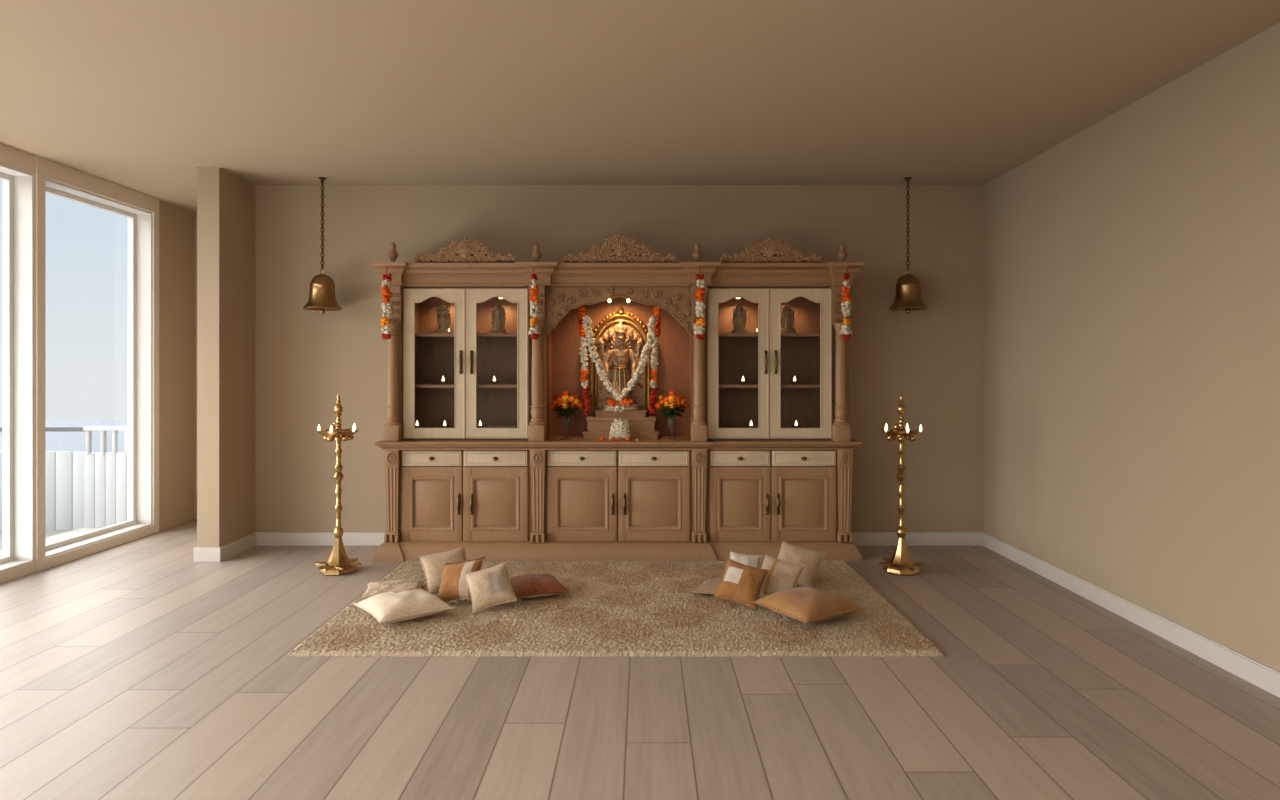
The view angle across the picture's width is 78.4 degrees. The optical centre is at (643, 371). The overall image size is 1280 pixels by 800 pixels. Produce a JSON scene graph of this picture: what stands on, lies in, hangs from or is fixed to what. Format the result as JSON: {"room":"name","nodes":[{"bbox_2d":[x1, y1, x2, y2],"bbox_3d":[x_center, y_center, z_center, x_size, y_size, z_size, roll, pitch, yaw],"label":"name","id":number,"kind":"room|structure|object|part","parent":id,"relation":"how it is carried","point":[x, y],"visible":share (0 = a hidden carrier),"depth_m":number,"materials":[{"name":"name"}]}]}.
{"room":"home prayer room","nodes":[
{"label":"home prayer room","id":0,"kind":"room"},
{"bbox_2d":[159,200,193,530],"bbox_3d":[-4.200,-0.054,2.575,0.200,2.800,9.150,0,0,0],"label":"wall","id":1,"kind":"structure","parent":0,"point":[176,224],"depth_m":6.87,"materials":[{"name":"paint"}]},
{"bbox_2d":[0,144,35,582],"bbox_3d":[-4.200,-0.054,4.625,0.200,2.800,1.330,0,0,0],"label":"window","id":2,"kind":"structure","parent":1,"relation":"in","point":[17,168],"depth_m":5.27,"materials":[{"name":"paint"}]},
{"bbox_3d":[-4.253,-0.025,4.656,0.045,2.578,1.223,0,0,0],"label":"sash","id":3,"kind":"part","parent":2,"relation":"part of","materials":[{"name":"paint"}]},
{"bbox_2d":[36,156,158,571],"bbox_3d":[-4.194,-0.054,5.955,0.212,2.800,1.330,0,0,0],"label":"window","id":4,"kind":"structure","parent":1,"relation":"in","point":[141,210],"depth_m":6.41,"materials":[{"name":"paint"}]},
{"bbox_3d":[-4.253,-0.025,5.955,0.045,2.578,1.162,0,0,0],"label":"sash","id":5,"kind":"part","parent":4,"relation":"part of","materials":[{"name":"paint"}]},
{"bbox_2d":[194,212,196,519],"bbox_3d":[-3.739,-0.054,7.225,1.123,2.800,0.150,0,0,0],"label":"wall","id":6,"kind":"structure","parent":0,"point":[195,213],"depth_m":7.15,"materials":[{"name":"paint"}]},
{"bbox_2d":[197,167,254,546],"bbox_3d":[-3.099,-0.054,6.365,0.157,2.800,1.570,0,0,0],"label":"pillar","id":7,"kind":"structure","parent":0,"point":[225,200],"depth_m":5.65,"materials":[{"name":"paint"}]},
{"bbox_2d":[194,533,255,561],"bbox_3d":[-3.099,1.296,5.824,0.189,0.100,0.520,0,0,0],"label":"baseboard","id":8,"kind":"structure","parent":7,"relation":"attached to","point":[201,554],"depth_m":5.62,"materials":[{"name":"paint"}]},
{"bbox_2d":[255,185,983,531],"bbox_3d":[-0.189,-0.054,6.175,5.662,2.800,0.150,0,0,0],"label":"wall","id":9,"kind":"structure","parent":0,"point":[933,356],"depth_m":6.10,"materials":[{"name":"paint"}]},
{"bbox_2d":[255,532,983,545],"bbox_3d":[-0.189,1.296,6.092,5.662,0.100,0.016,0,0,0],"label":"baseboard","id":10,"kind":"structure","parent":9,"relation":"attached to","point":[262,538],"depth_m":6.08,"materials":[{"name":"paint"}]},
{"bbox_2d":[0,520,1279,799],"bbox_3d":[-0.754,1.406,2.575,7.192,0.120,9.550,0,0,0],"label":"floor","id":11,"kind":"structure","parent":0,"point":[137,669],"depth_m":3.18,"materials":[{"name":"brown wood"}]},
{"bbox_2d":[315,393,361,575],"bbox_3d":[-2.059,0.743,5.290,0.314,1.207,0.276,0,0,0],"label":"lamp stand","id":12,"kind":"object","parent":11,"relation":"on","point":[338,563],"visible":1,"depth_m":5.27,"materials":[{"name":"gold metal"}]},
{"bbox_3d":[-2.059,0.777,5.290,0.067,0.682,0.067,0,0,0],"label":"stem","id":13,"kind":"part","parent":12,"relation":"part of","materials":[{"name":"gold metal"}]},
{"bbox_2d":[318,428,358,441],"bbox_3d":[-2.046,0.426,5.290,0.251,0.075,0.264,0,0,0],"label":"tray","id":14,"kind":"object","parent":12,"relation":"on","point":[340,434],"depth_m":5.23,"materials":[{"name":"gold metal"}]},
{"bbox_2d":[287,560,945,656],"bbox_3d":[-0.133,1.334,4.622,3.121,0.022,1.831,0,0,0],"label":"area rug","id":15,"kind":"object","parent":11,"relation":"on","point":[631,608],"visible":0.66,"depth_m":4.12,"materials":[{"name":"beige carpet"}]},
{"bbox_2d":[359,579,424,598],"bbox_3d":[-1.500,1.292,4.700,0.346,0.051,0.346,0,0,-12],"label":"cushion","id":16,"kind":"object","parent":15,"relation":"on","point":[373,588],"visible":0.7,"depth_m":4.67,"materials":[{"name":"beige fabric"}]},
{"bbox_2d":[354,588,454,622],"bbox_3d":[-1.300,1.256,4.250,0.406,0.124,0.406,0,0,-38],"label":"cushion","id":17,"kind":"object","parent":15,"relation":"on","point":[404,604],"visible":1,"depth_m":4.15,"materials":[{"name":"beige fabric"}]},
{"bbox_2d":[418,547,466,592],"bbox_3d":[-1.210,1.213,4.820,0.304,0.216,0.223,0,0,-26],"label":"cushion","id":18,"kind":"object","parent":15,"relation":"on","point":[432,564],"visible":0.61,"depth_m":4.80,"materials":[{"name":"beige fabric"}]},
{"bbox_2d":[437,556,484,601],"bbox_3d":[-1.061,1.199,4.524,0.292,0.245,0.198,0,0,12],"label":"cushion","id":19,"kind":"object","parent":15,"relation":"on","point":[454,586],"visible":0.81,"depth_m":4.48,"materials":[{"name":"orange fabric"}]},
{"bbox_2d":[464,562,516,612],"bbox_3d":[-0.862,1.205,4.400,0.278,0.233,0.165,0,0,-18],"label":"cushion","id":20,"kind":"object","parent":15,"relation":"on","point":[489,587],"visible":1,"depth_m":4.36,"materials":[{"name":"beige fabric"}]},
{"bbox_2d":[510,574,568,597],"bbox_3d":[-0.655,1.262,4.660,0.346,0.110,0.346,0,0,-20],"label":"cushion","id":21,"kind":"object","parent":15,"relation":"on","point":[526,585],"visible":0.85,"depth_m":4.55,"materials":[{"name":"red fabric"}]},
{"bbox_2d":[691,580,720,593],"bbox_3d":[0.460,1.294,4.720,0.286,0.047,0.286,0,0,20],"label":"cushion","id":22,"kind":"object","parent":15,"relation":"on","point":[707,586],"visible":0.45,"depth_m":4.67,"materials":[{"name":"beige fabric"}]},
{"bbox_2d":[713,558,768,609],"bbox_3d":[0.555,1.204,4.470,0.282,0.235,0.168,0,0,23],"label":"cushion","id":23,"kind":"object","parent":15,"relation":"on","point":[740,583],"visible":0.97,"depth_m":4.43,"materials":[{"name":"orange fabric"}]},
{"bbox_2d":[730,551,761,567],"bbox_3d":[0.630,1.236,4.950,0.217,0.171,0.142,0,0,14],"label":"cushion","id":24,"kind":"object","parent":15,"relation":"on","point":[750,560],"visible":0.32,"depth_m":4.96,"materials":[{"name":"beige fabric"}]},
{"bbox_2d":[760,554,805,594],"bbox_3d":[0.785,1.210,4.600,0.278,0.223,0.176,0,0,31],"label":"cushion","id":25,"kind":"object","parent":15,"relation":"on","point":[782,575],"visible":0.7,"depth_m":4.57,"materials":[{"name":"beige fabric"}]},
{"bbox_2d":[777,541,825,586],"bbox_3d":[0.955,1.204,4.900,0.313,0.235,0.218,0,0,26],"label":"cushion","id":26,"kind":"object","parent":15,"relation":"on","point":[812,559],"visible":0.62,"depth_m":4.88,"materials":[{"name":"beige fabric"}]},
{"bbox_2d":[752,587,865,622],"bbox_3d":[0.885,1.247,4.235,0.426,0.142,0.426,0,0,-32],"label":"cushion","id":27,"kind":"object","parent":15,"relation":"on","point":[803,604],"visible":1,"depth_m":4.13,"materials":[{"name":"brown fabric"}]},
{"bbox_2d":[370,233,865,561],"bbox_3d":[-0.184,0.175,5.804,3.488,2.342,0.568,0,0,0],"label":"tall cabinet","id":28,"kind":"object","parent":11,"relation":"on","point":[524,485],"visible":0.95,"depth_m":5.66,"materials":[{"name":"brown wood"}]},
{"bbox_2d":[381,267,393,339],"bbox_3d":[-1.802,-0.483,5.502,0.087,0.513,0.076,0,0,0],"label":"flower garland","id":29,"kind":"object","parent":28,"relation":"hanging from","point":[387,331],"visible":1,"depth_m":5.48,"materials":[{"name":"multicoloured plant"}]},
{"bbox_3d":[-1.806,-0.060,5.896,0.088,1.120,0.384,0,0,0],"label":"post","id":30,"kind":"part","parent":28,"relation":"part of","materials":[{"name":"brown wood"}]},
{"bbox_3d":[-1.530,0.623,5.667,0.428,0.110,0.030,0,0,0],"label":"drawer","id":31,"kind":"part","parent":28,"relation":"part of","materials":[{"name":"beige paint"}]},
{"bbox_3d":[-1.530,0.952,5.668,0.434,0.533,0.028,0,0,0],"label":"cupboard door","id":32,"kind":"part","parent":28,"relation":"part of","materials":[{"name":"brown wood"}]},
{"bbox_3d":[-1.521,-0.062,5.709,0.450,1.089,0.030,0,0,0],"label":"glass door","id":33,"kind":"part","parent":28,"relation":"part of","materials":[{"name":"beige paint"}]},
{"bbox_2d":[434,301,451,332],"bbox_3d":[-1.503,-0.409,5.870,0.136,0.246,0.084,0,0,0],"label":"figurine","id":34,"kind":"object","parent":28,"relation":"on","point":[443,314],"visible":0.99,"depth_m":5.86,"materials":[{"name":"brown wood"}]},
{"bbox_2d":[439,376,447,383],"bbox_3d":[-1.481,0.058,5.800,0.060,0.066,0.060,0,0,44],"label":"oil lamp","id":35,"kind":"object","parent":28,"relation":"on","point":[443,381],"visible":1,"depth_m":5.78,"materials":[{"name":"ceramic"}]},
{"bbox_2d":[441,420,448,427],"bbox_3d":[-1.475,0.388,5.820,0.060,0.066,0.060,0,0,44],"label":"oil lamp","id":36,"kind":"object","parent":28,"relation":"on","point":[444,425],"visible":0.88,"depth_m":5.80,"materials":[{"name":"ceramic"}]},
{"bbox_3d":[-1.334,0.952,5.640,0.025,0.157,0.044,0,0,0],"label":"handle","id":37,"kind":"part","parent":28,"relation":"part of","materials":[{"name":"gold metal"}]},
{"bbox_3d":[-1.329,-0.071,5.680,0.025,0.176,0.044,0,0,0],"label":"handle","id":38,"kind":"part","parent":28,"relation":"part of","materials":[{"name":"gold metal"}]},
{"bbox_2d":[415,384,516,387],"bbox_3d":[-1.296,0.104,5.905,0.901,0.024,0.330,0,0,0],"label":"shelf","id":39,"kind":"object","parent":28,"relation":"attached to","point":[416,385],"depth_m":5.74,"materials":[{"name":"brown wood"}]},
{"bbox_2d":[415,333,516,337],"bbox_3d":[-1.296,-0.273,5.905,0.901,0.024,0.330,0,0,0],"label":"shelf","id":40,"kind":"object","parent":28,"relation":"attached to","point":[417,335],"depth_m":5.74,"materials":[{"name":"brown wood"}]},
{"bbox_3d":[-1.252,-0.071,5.680,0.025,0.176,0.044,0,0,0],"label":"handle","id":41,"kind":"part","parent":28,"relation":"part of","materials":[{"name":"gold metal"}]},
{"bbox_3d":[-1.240,0.952,5.640,0.025,0.157,0.044,0,0,0],"label":"handle","id":42,"kind":"part","parent":28,"relation":"part of","materials":[{"name":"gold metal"}]},
{"bbox_2d":[477,420,484,427],"bbox_3d":[-1.212,0.388,5.820,0.060,0.066,0.060,0,0,44],"label":"oil lamp","id":43,"kind":"object","parent":28,"relation":"on","point":[480,425],"visible":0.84,"depth_m":5.80,"materials":[{"name":"ceramic"}]},
{"bbox_3d":[-1.071,0.623,5.667,0.460,0.110,0.030,0,0,0],"label":"drawer","id":44,"kind":"part","parent":28,"relation":"part of","materials":[{"name":"beige paint"}]},
{"bbox_3d":[-1.071,0.952,5.668,0.466,0.533,0.028,0,0,0],"label":"cupboard door","id":45,"kind":"part","parent":28,"relation":"part of","materials":[{"name":"brown wood"}]},
{"bbox_3d":[-1.066,-0.062,5.709,0.450,1.089,0.030,0,0,0],"label":"glass door","id":46,"kind":"part","parent":28,"relation":"part of","materials":[{"name":"beige paint"}]},
{"bbox_2d":[489,301,506,332],"bbox_3d":[-1.092,-0.409,5.870,0.136,0.246,0.084,0,0,0],"label":"figurine","id":47,"kind":"object","parent":28,"relation":"on","point":[498,313],"visible":1,"depth_m":5.86,"materials":[{"name":"brown wood"}]},
{"bbox_2d":[528,267,539,339],"bbox_3d":[-0.770,-0.483,5.503,0.076,0.513,0.087,0,0,15],"label":"flower garland","id":48,"kind":"object","parent":28,"relation":"hanging from","point":[534,301],"visible":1,"depth_m":5.48,"materials":[{"name":"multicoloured plant"}]},
{"bbox_3d":[-0.758,-0.060,5.896,0.091,1.120,0.384,0,0,0],"label":"post","id":49,"kind":"part","parent":28,"relation":"part of","materials":[{"name":"brown wood"}]},
{"bbox_3d":[-0.447,0.623,5.667,0.495,0.110,0.030,0,0,0],"label":"drawer","id":50,"kind":"part","parent":28,"relation":"part of","materials":[{"name":"beige paint"}]},
{"bbox_3d":[-0.447,0.952,5.668,0.501,0.533,0.028,0,0,0],"label":"cupboard door","id":51,"kind":"part","parent":28,"relation":"part of","materials":[{"name":"brown wood"}]},
{"bbox_2d":[578,306,590,414],"bbox_3d":[-0.443,-0.087,5.817,0.099,0.811,0.068,0,0,-12],"label":"flower garland","id":52,"kind":"object","parent":28,"relation":"hanging from","point":[584,370],"visible":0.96,"depth_m":5.80,"materials":[{"name":"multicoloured plant"}]},
{"bbox_3d":[-0.227,0.952,5.640,0.025,0.157,0.044,0,0,0],"label":"handle","id":53,"kind":"part","parent":28,"relation":"part of","materials":[{"name":"gold metal"}]},
{"bbox_2d":[374,436,861,449],"bbox_3d":[-0.181,0.529,5.829,3.466,0.063,0.519,0,0,0],"label":"countertop","id":54,"kind":"structure","parent":28,"relation":"on","point":[555,442],"depth_m":5.61,"materials":[{"name":"brown wood"}]},
{"bbox_2d":[609,419,630,440],"bbox_3d":[-0.174,0.419,5.723,0.168,0.158,0.115,0,0,0],"label":"mound","id":55,"kind":"object","parent":54,"relation":"on","point":[619,428],"visible":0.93,"depth_m":5.69,"materials":[{"name":"white plant"}]},
{"bbox_2d":[582,410,658,438],"bbox_3d":[-0.173,0.392,5.921,0.566,0.208,0.273,0,0,0],"label":"pedestal","id":56,"kind":"object","parent":54,"relation":"on","point":[599,425],"visible":0.81,"depth_m":5.83,"materials":[{"name":"brown wood"}]},
{"bbox_2d":[588,305,652,410],"bbox_3d":[-0.180,-0.115,5.944,0.496,0.805,0.181,0,0,2],"label":"idol","id":57,"kind":"object","parent":56,"relation":"on","point":[620,339],"visible":0.84,"depth_m":6.00,"materials":[{"name":"gold metal"}]},
{"bbox_3d":[-0.177,0.092,5.923,0.176,0.283,0.127,0,0,0],"label":"sash","id":58,"kind":"part","parent":57,"relation":"part of","materials":[{"name":"metal"}]},
{"bbox_3d":[-0.183,-0.697,5.804,3.486,0.154,0.568,0,0,0],"label":"cornice","id":59,"kind":"part","parent":28,"relation":"part of","materials":[{"name":"brown wood"}]},
{"bbox_2d":[608,294,629,302],"bbox_3d":[-0.181,-0.530,5.670,0.162,0.061,0.027,0,0,0],"label":"lamp","id":60,"kind":"object","parent":28,"relation":"attached to","point":[617,295],"visible":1,"depth_m":5.67,"materials":[{"name":"glass"}]},
{"bbox_3d":[-0.181,-0.539,5.675,0.154,0.044,0.019,0,0,0],"label":"curved arm","id":61,"kind":"part","parent":60,"relation":"part of","materials":[{"name":"metal"}]},
{"bbox_2d":[583,316,656,411],"bbox_3d":[-0.175,-0.061,5.721,0.551,0.706,0.094,0,0,0],"label":"flower garland","id":62,"kind":"object","parent":28,"relation":"hanging from","point":[592,349],"visible":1,"depth_m":5.71,"materials":[{"name":"white plant"}]},
{"bbox_3d":[-0.141,0.952,5.640,0.025,0.157,0.044,0,0,0],"label":"handle","id":63,"kind":"part","parent":28,"relation":"part of","materials":[{"name":"gold metal"}]},
{"bbox_3d":[0.072,0.623,5.667,0.509,0.110,0.030,0,0,0],"label":"drawer","id":64,"kind":"part","parent":28,"relation":"part of","materials":[{"name":"beige paint"}]},
{"bbox_3d":[0.072,0.952,5.668,0.515,0.533,0.028,0,0,0],"label":"cupboard door","id":65,"kind":"part","parent":28,"relation":"part of","materials":[{"name":"brown wood"}]},
{"bbox_2d":[648,306,660,413],"bbox_3d":[0.080,-0.089,5.818,0.097,0.803,0.065,0,0,3],"label":"flower garland","id":66,"kind":"object","parent":28,"relation":"hanging from","point":[654,358],"visible":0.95,"depth_m":5.80,"materials":[{"name":"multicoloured plant"}]},
{"bbox_3d":[0.401,-0.060,5.896,0.091,1.120,0.384,0,0,0],"label":"post","id":67,"kind":"part","parent":28,"relation":"part of","materials":[{"name":"brown wood"}]},
{"bbox_2d":[694,266,705,339],"bbox_3d":[0.393,-0.483,5.500,0.087,0.513,0.076,0,0,31],"label":"flower garland","id":68,"kind":"object","parent":28,"relation":"hanging from","point":[699,331],"visible":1,"depth_m":5.48,"materials":[{"name":"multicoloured plant"}]},
{"bbox_3d":[0.686,-0.062,5.709,0.450,1.089,0.030,0,0,0],"label":"glass door","id":69,"kind":"part","parent":28,"relation":"part of","materials":[{"name":"beige paint"}]},
{"bbox_2d":[731,301,748,332],"bbox_3d":[0.718,-0.409,5.870,0.136,0.246,0.084,0,0,0],"label":"figurine","id":70,"kind":"object","parent":28,"relation":"on","point":[739,318],"visible":1,"depth_m":5.86,"materials":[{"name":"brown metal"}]},
{"bbox_3d":[0.693,0.623,5.667,0.432,0.110,0.030,0,0,0],"label":"drawer","id":71,"kind":"part","parent":28,"relation":"part of","materials":[{"name":"beige paint"}]},
{"bbox_3d":[0.693,0.952,5.668,0.438,0.533,0.028,0,0,0],"label":"cupboard door","id":72,"kind":"part","parent":28,"relation":"part of","materials":[{"name":"brown wood"}]},
{"bbox_2d":[739,376,746,383],"bbox_3d":[0.732,0.058,5.800,0.060,0.066,0.060,0,0,44],"label":"oil lamp","id":73,"kind":"object","parent":28,"relation":"on","point":[742,381],"visible":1,"depth_m":5.78,"materials":[{"name":"ceramic"}]},
{"bbox_2d":[747,421,754,427],"bbox_3d":[0.793,0.388,5.820,0.060,0.066,0.060,0,0,44],"label":"oil lamp","id":74,"kind":"object","parent":28,"relation":"on","point":[751,425],"visible":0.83,"depth_m":5.80,"materials":[{"name":"ceramic"}]},
{"bbox_3d":[0.883,-0.071,5.680,0.025,0.176,0.044,0,0,0],"label":"handle","id":75,"kind":"part","parent":28,"relation":"part of","materials":[{"name":"gold metal"}]},
{"bbox_3d":[0.887,0.952,5.640,0.025,0.157,0.044,0,0,0],"label":"handle","id":76,"kind":"part","parent":28,"relation":"part of","materials":[{"name":"gold metal"}]},
{"bbox_2d":[719,384,819,387],"bbox_3d":[0.920,0.104,5.905,0.912,0.024,0.330,0,0,0],"label":"shelf","id":77,"kind":"object","parent":28,"relation":"attached to","point":[720,385],"depth_m":5.74,"materials":[{"name":"brown wood"}]},
{"bbox_2d":[719,333,819,337],"bbox_3d":[0.920,-0.273,5.905,0.912,0.024,0.330,0,0,0],"label":"shelf","id":78,"kind":"object","parent":28,"relation":"attached to","point":[721,335],"depth_m":5.74,"materials":[{"name":"brown wood"}]},
{"bbox_3d":[0.956,-0.071,5.680,0.025,0.176,0.044,0,0,0],"label":"handle","id":79,"kind":"part","parent":28,"relation":"part of","materials":[{"name":"gold metal"}]},
{"bbox_3d":[0.963,0.952,5.640,0.025,0.157,0.044,0,0,0],"label":"handle","id":80,"kind":"part","parent":28,"relation":"part of","materials":[{"name":"gold metal"}]},
{"bbox_2d":[781,302,796,332],"bbox_3d":[1.077,-0.409,5.870,0.136,0.246,0.084,0,0,0],"label":"figurine","id":81,"kind":"object","parent":28,"relation":"on","point":[787,313],"visible":0.98,"depth_m":5.86,"materials":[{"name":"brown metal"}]},
{"bbox_2d":[792,421,799,427],"bbox_3d":[1.127,0.388,5.820,0.060,0.066,0.060,0,0,44],"label":"oil lamp","id":82,"kind":"object","parent":28,"relation":"on","point":[796,425],"visible":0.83,"depth_m":5.80,"materials":[{"name":"ceramic"}]},
{"bbox_3d":[1.140,-0.062,5.709,0.450,1.089,0.030,0,0,0],"label":"glass door","id":83,"kind":"part","parent":28,"relation":"part of","materials":[{"name":"beige paint"}]},
{"bbox_3d":[1.153,0.952,5.668,0.466,0.533,0.028,0,0,0],"label":"cupboard door","id":84,"kind":"part","parent":28,"relation":"part of","materials":[{"name":"brown wood"}]},
{"bbox_3d":[1.153,0.623,5.667,0.460,0.110,0.030,0,0,0],"label":"drawer","id":85,"kind":"part","parent":28,"relation":"part of","materials":[{"name":"beige paint"}]},
{"bbox_3d":[1.448,-0.060,5.896,0.088,1.120,0.384,0,0,0],"label":"post","id":86,"kind":"part","parent":28,"relation":"part of","materials":[{"name":"brown wood"}]},
{"bbox_2d":[840,266,852,339],"bbox_3d":[1.418,-0.483,5.497,0.087,0.513,0.076,0,0,-43],"label":"flower garland","id":87,"kind":"object","parent":28,"relation":"hanging from","point":[846,330],"visible":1,"depth_m":5.48,"materials":[{"name":"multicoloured plant"}]},
{"bbox_3d":[-0.577,0.421,5.810,0.084,0.150,0.084,0,0,0],"label":"glass vase","id":88,"kind":"object","parent":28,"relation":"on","visible":0},
{"bbox_2d":[549,390,582,427],"bbox_3d":[-0.574,0.273,5.813,0.216,0.277,0.206,0,0,-40],"label":"flower bouquet","id":89,"kind":"object","parent":88,"relation":"in","point":[563,402],"visible":1,"depth_m":5.78,"materials":[{"name":"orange plant"}]},
{"bbox_3d":[0.207,0.421,5.810,0.084,0.150,0.084,0,0,0],"label":"glass vase","id":90,"kind":"object","parent":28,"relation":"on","visible":0},
{"bbox_2d":[655,390,688,427],"bbox_3d":[0.207,0.274,5.810,0.222,0.276,0.193,0,0,-33],"label":"flower bouquet","id":91,"kind":"object","parent":90,"relation":"in","point":[673,403],"visible":1,"depth_m":5.78,"materials":[{"name":"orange plant"}]},
{"bbox_2d":[878,393,924,575],"bbox_3d":[1.735,0.743,5.290,0.314,1.207,0.276,0,0,0],"label":"lamp stand","id":92,"kind":"object","parent":11,"relation":"on","point":[900,564],"visible":1,"depth_m":5.27,"materials":[{"name":"gold metal"}]},
{"bbox_2d":[882,429,919,441],"bbox_3d":[1.748,0.426,5.290,0.251,0.075,0.264,0,0,0],"label":"tray","id":93,"kind":"object","parent":92,"relation":"on","point":[902,434],"depth_m":5.23,"materials":[{"name":"gold metal"}]},
{"bbox_3d":[1.735,0.777,5.290,0.067,0.682,0.067,0,0,0],"label":"stem","id":94,"kind":"part","parent":92,"relation":"part of","materials":[{"name":"gold metal"}]},
{"bbox_2d":[0,0,1279,211],"bbox_3d":[-0.754,-1.529,2.575,7.192,0.150,9.550,0,0,0],"label":"ceiling","id":95,"kind":"structure","parent":0,"point":[139,96],"depth_m":3.92,"materials":[{"name":"paint"}]},
{"bbox_2d":[302,177,341,313],"bbox_3d":[-2.408,-0.947,5.880,0.278,1.026,0.278,0,0,0],"label":"bell","id":96,"kind":"object","parent":95,"relation":"hanging from","point":[322,297],"visible":1,"depth_m":5.82,"materials":[{"name":"brown metal"}]},
{"bbox_3d":[-2.408,-1.110,5.880,0.023,0.700,0.023,0,0,45],"label":"chain","id":97,"kind":"part","parent":96,"relation":"part of","materials":[{"name":"gold metal"}]},
{"bbox_2d":[889,177,927,313],"bbox_3d":[1.978,-0.947,5.880,0.278,1.026,0.278,0,0,0],"label":"bell","id":98,"kind":"object","parent":95,"relation":"hanging from","point":[908,299],"visible":1,"depth_m":5.82,"materials":[{"name":"brown metal"}]},
{"bbox_3d":[1.978,-1.110,5.880,0.023,0.700,0.023,0,0,45],"label":"chain","id":99,"kind":"part","parent":98,"relation":"part of","materials":[{"name":"gold metal"}]},
{"bbox_2d":[984,22,1279,671],"bbox_3d":[2.717,-0.054,2.125,0.150,2.800,8.250,0,0,0],"label":"wall","id":100,"kind":"structure","parent":0,"point":[1132,263],"depth_m":4.08,"materials":[{"name":"paint"}]},
{"bbox_2d":[983,533,1279,697],"bbox_3d":[2.634,1.296,2.042,0.016,0.100,8.084,0,0,0],"label":"baseboard","id":101,"kind":"structure","parent":100,"relation":"attached to","point":[1267,678],"depth_m":4.05,"materials":[{"name":"paint"}]},
{"label":"outside","id":102,"kind":"structure","parent":0,"visible":0},
{"bbox_2d":[0,421,127,451],"bbox_3d":[-170.000,6.346,-99.000,460.000,0.001,402.000,0,0,0],"label":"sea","id":103,"kind":"structure","parent":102,"point":[55,441],"depth_m":74.92,"materials":[{"name":"liquid"}]},
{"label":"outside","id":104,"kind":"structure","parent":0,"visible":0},
{"bbox_2d":[0,527,99,556],"bbox_3d":[-4.645,1.426,2.300,0.570,0.120,10.600,0,0,0],"label":"deck","id":105,"kind":"object","parent":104,"point":[50,539],"depth_m":6.60,"materials":[{"name":"white"}]},
{"bbox_2d":[83,426,127,527],"bbox_3d":[-4.634,0.922,6.900,0.552,0.888,0.060,0,0,0],"label":"terrace railing","id":106,"kind":"object","parent":105,"relation":"on","point":[105,473],"visible":0.59,"depth_m":6.88,"materials":[{"name":"white metal"}]},
{"bbox_3d":[-4.880,0.620,6.900,0.028,0.212,0.040,0,0,0],"label":"post","id":107,"kind":"part","parent":106,"relation":"part of","materials":[{"name":"white metal"}]},
{"bbox_3d":[-4.750,0.620,6.900,0.028,0.212,0.040,0,0,0],"label":"post","id":108,"kind":"part","parent":106,"relation":"part of","materials":[{"name":"white metal"}]},
{"bbox_3d":[-4.635,0.497,6.900,0.550,0.038,0.060,0,0,0],"label":"rail","id":109,"kind":"part","parent":106,"relation":"part of","materials":[{"name":"white metal"}]},
{"bbox_3d":[-4.650,0.620,6.900,0.028,0.212,0.040,0,0,0],"label":"post","id":110,"kind":"part","parent":106,"relation":"part of","materials":[{"name":"white metal"}]},
{"bbox_3d":[-4.540,0.620,6.900,0.028,0.212,0.040,0,0,0],"label":"post","id":111,"kind":"part","parent":106,"relation":"part of","materials":[{"name":"white metal"}]},
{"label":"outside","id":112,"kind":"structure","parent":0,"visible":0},
{"bbox_2d":[0,530,71,549],"bbox_3d":[-8.465,1.461,2.300,7.070,0.130,10.600,0,0,0],"label":"ground","id":113,"kind":"structure","parent":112,"point":[49,533],"depth_m":6.79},
{"bbox_2d":[0,427,85,529],"bbox_3d":[-7.228,0.941,6.950,4.644,0.910,0.060,0,0,0],"label":"terrace railing","id":114,"kind":"object","parent":113,"relation":"on","point":[64,470],"visible":0.4,"depth_m":6.93,"materials":[{"name":"white metal"}]},
{"bbox_3d":[-7.210,0.506,6.950,4.580,0.040,0.060,0,0,0],"label":"rail","id":115,"kind":"part","parent":114,"relation":"part of","materials":[{"name":"grey metal"}]}
]}

